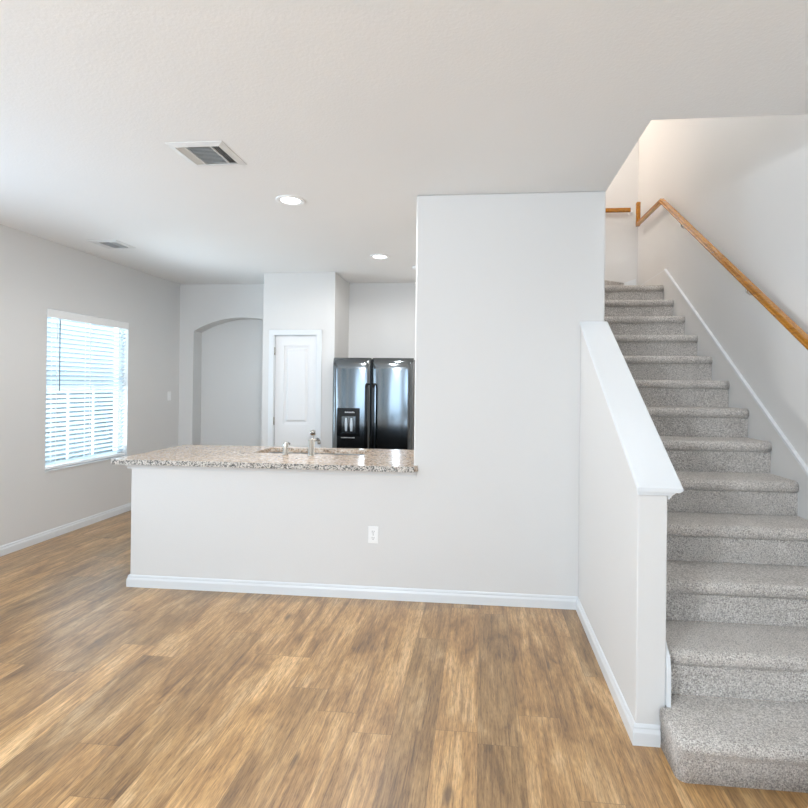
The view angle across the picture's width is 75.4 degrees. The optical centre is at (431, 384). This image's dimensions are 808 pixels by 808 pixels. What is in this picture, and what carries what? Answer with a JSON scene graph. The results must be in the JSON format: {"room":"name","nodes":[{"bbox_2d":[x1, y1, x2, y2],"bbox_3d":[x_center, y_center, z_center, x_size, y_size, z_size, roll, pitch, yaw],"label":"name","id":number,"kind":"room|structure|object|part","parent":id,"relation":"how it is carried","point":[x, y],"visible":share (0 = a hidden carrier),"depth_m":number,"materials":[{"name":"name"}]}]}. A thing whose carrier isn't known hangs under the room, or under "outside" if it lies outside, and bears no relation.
{"room":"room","nodes":[
{"label":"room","id":0,"kind":"room"},
{"bbox_2d":[0,224,179,545],"bbox_3d":[-3.970,0.043,0.808,0.150,2.740,13.150,1,0,5],"label":"wall","id":1,"kind":"structure","parent":0,"point":[37,274],"depth_m":4.97,"materials":[{"name":"paint"}]},
{"bbox_2d":[0,503,130,556],"bbox_3d":[-3.920,1.372,0.622,0.014,0.083,12.496,1,0,5],"label":"baseboard","id":2,"kind":"structure","parent":1,"relation":"attached to","point":[14,546],"depth_m":4.92,"materials":[{"name":"white wood"}]},
{"bbox_2d":[45,328,120,465],"bbox_3d":[-3.572,0.051,5.316,0.050,1.486,1.100,1,0,5],"label":"window","id":3,"kind":"structure","parent":1,"relation":"in","point":[117,328],"depth_m":5.68,"materials":[{"name":"white plastic"}]},
{"bbox_3d":[-3.573,0.033,5.316,0.043,0.045,1.010,1,0,5],"label":"meeting rail","id":4,"kind":"part","parent":3,"relation":"part of","materials":[{"name":"white plastic"}]},
{"bbox_2d":[45,309,128,469],"bbox_3d":[-3.493,0.050,5.308,0.078,1.478,1.092,1,0,5],"label":"window blind","id":5,"kind":"object","parent":3,"relation":"attached to","point":[51,313],"visible":0.82,"depth_m":5.25,"materials":[{"name":"white plastic"}]},
{"bbox_3d":[-3.510,0.776,5.308,0.052,0.024,1.076,1,0,5],"label":"rail","id":6,"kind":"part","parent":5,"relation":"part of","materials":[{"name":"white plastic"}]},
{"bbox_2d":[45,455,127,472],"bbox_3d":[-3.539,0.801,5.311,0.162,0.015,1.100,1,0,5],"label":"trim","id":7,"kind":"structure","parent":1,"relation":"attached to","point":[110,458],"depth_m":5.21,"materials":[{"name":"white wood"}]},
{"bbox_2d":[167,391,170,400],"bbox_3d":[-3.331,0.151,6.628,0.010,0.114,0.070,1,0,5],"label":"light switch","id":8,"kind":"object","parent":1,"relation":"attached to","point":[169,392],"visible":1,"depth_m":6.62,"materials":[{"name":"white plastic"}]},
{"bbox_2d":[178,283,415,445],"bbox_3d":[-0.935,0.088,6.778,4.749,2.740,0.324,1,0,5],"label":"wall","id":9,"kind":"structure","parent":0,"point":[221,344],"depth_m":6.84,"materials":[{"name":"paint"}]},
{"bbox_2d":[262,272,348,447],"bbox_3d":[-1.515,0.081,6.350,0.852,2.740,0.640,1,0,5],"label":"wall","id":10,"kind":"structure","parent":0,"point":[313,300],"depth_m":6.04,"materials":[{"name":"paint"}]},
{"bbox_2d":[273,336,315,446],"bbox_3d":[-1.581,0.441,6.036,0.508,1.998,0.102,1,0,5],"label":"door","id":11,"kind":"structure","parent":10,"relation":"in","point":[294,420],"depth_m":6.05,"materials":[{"name":"white wood"}]},
{"bbox_3d":[-1.566,0.010,6.062,0.263,0.866,0.019,1,0,5],"label":"raised panel","id":12,"kind":"part","parent":11,"relation":"part of","materials":[{"name":"white wood"}]},
{"bbox_2d":[268,330,321,447],"bbox_3d":[-1.578,0.410,6.085,0.631,2.079,0.136,1,0,5],"label":"trim","id":13,"kind":"structure","parent":10,"relation":"attached to","point":[272,333],"depth_m":6.03,"materials":[{"name":"white wood"}]},
{"bbox_2d":[130,191,605,595],"bbox_3d":[-0.500,0.087,3.621,3.278,2.740,0.120,1,0,5],"label":"wall partition","id":14,"kind":"structure","parent":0,"point":[505,283],"depth_m":3.49,"materials":[{"name":"paint"}]},
{"bbox_2d":[126,465,415,476],"bbox_3d":[-1.130,0.595,3.664,2.074,0.032,0.152,1,0,5],"label":"trim","id":15,"kind":"structure","parent":14,"relation":"attached to","point":[128,466],"depth_m":3.60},
{"bbox_2d":[368,526,377,542],"bbox_3d":[-0.396,1.025,3.544,0.070,0.114,0.009,1,0,5],"label":"wall outlet","id":16,"kind":"object","parent":14,"relation":"attached to","point":[372,530],"visible":1,"depth_m":3.54,"materials":[{"name":"white plastic"}]},
{"bbox_2d":[126,574,660,747],"bbox_3d":[-0.614,1.414,2.974,3.233,0.083,1.423,1,0,5],"label":"baseboard","id":17,"kind":"structure","parent":14,"relation":"attached to","point":[143,581],"depth_m":3.50,"materials":[{"name":"white wood"}]},
{"bbox_2d":[0,0,807,283],"bbox_3d":[-1.016,-1.344,0.528,6.053,0.100,13.150,1,0,5],"label":"ceiling","id":18,"kind":"structure","parent":0,"point":[356,110],"depth_m":2.39,"materials":[{"name":"paint"}]},
{"bbox_2d":[86,240,134,248],"bbox_3d":[-2.989,-1.302,4.872,0.290,0.013,0.280,1,0,5],"label":"ceiling vent","id":19,"kind":"object","parent":18,"relation":"in","point":[110,244],"visible":1,"depth_m":4.84,"materials":[{"name":"metal"}]},
{"bbox_2d":[165,141,246,165],"bbox_3d":[-1.257,-1.286,2.927,0.318,0.013,0.296,1,0,5],"label":"ceiling vent","id":20,"kind":"object","parent":18,"relation":"in","point":[200,153],"visible":1,"depth_m":2.90,"materials":[{"name":"metal"}]},
{"bbox_2d":[276,195,304,205],"bbox_3d":[-0.987,-1.283,3.650,0.200,0.008,0.200,1,0,5],"label":"recessed light","id":21,"kind":"object","parent":18,"relation":"in","point":[290,200],"visible":1,"depth_m":3.64,"materials":[{"name":"white plastic"}]},
{"bbox_2d":[370,254,389,259],"bbox_3d":[-0.518,-1.275,5.227,0.200,0.008,0.200,1,0,5],"label":"recessed light","id":22,"kind":"object","parent":18,"relation":"in","point":[374,256],"visible":1,"depth_m":5.21,"materials":[{"name":"white plastic"}]},
{"bbox_2d":[0,510,807,807],"bbox_3d":[-1.048,1.496,0.523,6.053,0.100,13.150,1,0,5],"label":"floor","id":23,"kind":"structure","parent":0,"point":[113,694],"depth_m":2.38,"materials":[{"name":"brown wood"}]},
{"bbox_2d":[332,358,414,449],"bbox_3d":[-0.632,0.585,6.139,0.908,1.752,0.816,1,0,5],"label":"refrigerator","id":24,"kind":"object","parent":23,"relation":"on","point":[373,399],"visible":0.69,"depth_m":5.79,"materials":[{"name":"black metal"}]},
{"bbox_3d":[-0.899,0.533,5.842,0.432,1.657,0.062,1,0,5],"label":"freezer door","id":25,"kind":"part","parent":24,"relation":"part of","materials":[{"name":"black metal"}]},
{"bbox_3d":[-0.722,0.518,5.773,0.032,1.058,0.070,1,0,5],"label":"handle","id":26,"kind":"part","parent":24,"relation":"part of","materials":[{"name":"black plastic"}]},
{"bbox_3d":[-0.643,0.519,5.765,0.032,1.058,0.070,1,0,5],"label":"handle","id":27,"kind":"part","parent":24,"relation":"part of","materials":[{"name":"black plastic"}]},
{"bbox_3d":[-0.441,0.539,5.798,0.464,1.657,0.062,1,0,5],"label":"fresh food door","id":28,"kind":"part","parent":24,"relation":"part of","materials":[{"name":"black metal"}]},
{"bbox_2d":[604,280,807,792],"bbox_3d":[1.645,0.145,4.003,1.051,2.676,4.314,1,0,5],"label":"staircase","id":29,"kind":"structure","parent":23,"relation":"on","point":[755,743],"depth_m":2.52,"materials":[{"name":"carpet"}]},
{"bbox_2d":[605,140,638,284],"bbox_3d":[0.771,-1.173,6.324,3.300,5.300,0.130,1,0,5],"label":"wall","id":30,"kind":"structure","parent":0,"point":[621,231],"depth_m":6.12,"materials":[{"name":"paint"}]},
{"bbox_2d":[625,279,635,284],"bbox_3d":[2.325,-1.149,6.103,0.125,0.166,0.012,1,0,5],"label":"trim","id":31,"kind":"structure","parent":30,"relation":"attached to","point":[632,282],"depth_m":6.10,"materials":[{"name":"white wood"}]},
{"bbox_2d":[578,330,666,732],"bbox_3d":[0.965,0.542,2.771,0.118,1.862,1.289,1,0,5],"label":"wall","id":32,"kind":"structure","parent":0,"point":[622,542],"depth_m":2.39,"materials":[{"name":"paint"}]},
{"bbox_2d":[579,321,683,498],"bbox_3d":[0.992,0.029,2.759,0.180,0.883,1.311,1,0,5],"label":"trim","id":33,"kind":"structure","parent":32,"relation":"attached to","point":[652,470],"depth_m":2.51,"materials":[{"name":"white wood"}]},
{"bbox_2d":[665,642,670,707],"bbox_3d":[1.029,0.624,2.748,0.016,1.370,1.283,1,0,5],"label":"trim","id":34,"kind":"structure","parent":32,"relation":"attached to","point":[668,662],"depth_m":2.11,"materials":[{"name":"white wood"}]},
{"bbox_2d":[637,114,807,466],"bbox_3d":[1.893,-1.172,-0.038,0.150,5.300,12.580,1,0,5],"label":"wall","id":35,"kind":"structure","parent":0,"point":[741,182],"depth_m":3.64,"materials":[{"name":"paint"}]},
{"bbox_2d":[606,198,807,349],"bbox_3d":[1.157,-0.842,4.104,2.100,2.423,4.213,1,0,5],"label":"handrail","id":36,"kind":"object","parent":35,"relation":"attached to","point":[787,322],"visible":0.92,"depth_m":3.67,"materials":[{"name":"brown wood"}]},
{"bbox_3d":[1.310,-2.025,6.131,1.990,0.046,0.041,1,0,5],"label":"landing rail","id":37,"kind":"part","parent":36,"relation":"part of","materials":[{"name":"brown wood"}]},
{"bbox_2d":[641,269,807,626],"bbox_3d":[2.171,0.182,3.884,0.018,2.612,4.449,1,0,5],"label":"trim","id":38,"kind":"structure","parent":35,"relation":"attached to","point":[784,464],"depth_m":3.60,"materials":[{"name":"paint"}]},
{"bbox_3d":[-1.095,1.015,4.088,2.020,0.874,0.696,1,0,5],"label":"base cabinet","id":39,"kind":"object","parent":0,"visible":0},
{"bbox_2d":[111,444,417,472],"bbox_3d":[-1.131,0.558,4.013,2.162,0.037,0.914,1,0,5],"label":"countertop","id":40,"kind":"structure","parent":39,"relation":"on","point":[375,460],"depth_m":3.75,"materials":[{"name":"beige stone"}]},
{"bbox_2d":[282,442,289,455],"bbox_3d":[-1.104,0.489,3.987,0.048,0.101,0.106,1,0,5],"label":"soap dispenser","id":41,"kind":"object","parent":40,"relation":"on","point":[285,444],"visible":1,"depth_m":3.94,"materials":[{"name":"silver metal"}]},
{"bbox_2d":[308,436,320,455],"bbox_3d":[-0.899,0.466,4.026,0.054,0.152,0.229,1,0,5],"label":"kitchen faucet","id":42,"kind":"object","parent":40,"relation":"on","point":[311,442],"visible":1,"depth_m":3.92,"materials":[{"name":"silver metal"}]},
{"bbox_2d":[269,452,363,454],"bbox_3d":[-0.945,0.673,4.206,0.910,0.189,0.367,1,0,5],"label":"sink","id":43,"kind":"object","parent":40,"relation":"in","point":[269,452],"visible":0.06,"depth_m":4.36,"materials":[{"name":"metal"}]},
{"bbox_3d":[-1.164,0.671,4.227,0.421,0.188,0.319,1,0,5],"label":"bowl","id":44,"kind":"part","parent":43,"relation":"part of","materials":[{"name":"metal"}]},
{"bbox_3d":[-0.725,0.676,4.185,0.421,0.188,0.319,1,0,5],"label":"bowl","id":45,"kind":"part","parent":43,"relation":"part of","materials":[{"name":"metal"}]},
{"label":"outside","id":46,"kind":"structure","parent":0,"visible":0},
{"bbox_3d":[-8.550,1.596,5.840,9.897,0.150,26.000,1,0,5],"label":"ground","id":47,"kind":"structure","parent":46,"visible":0},
{"bbox_2d":[45,389,113,462],"bbox_3d":[-6.643,0.796,8.171,0.070,1.440,14.000,1,0,5],"label":"fence","id":48,"kind":"object","parent":47,"relation":"on","point":[47,456],"visible":0.02,"depth_m":9.62,"materials":[{"name":"white plastic"}]}
]}

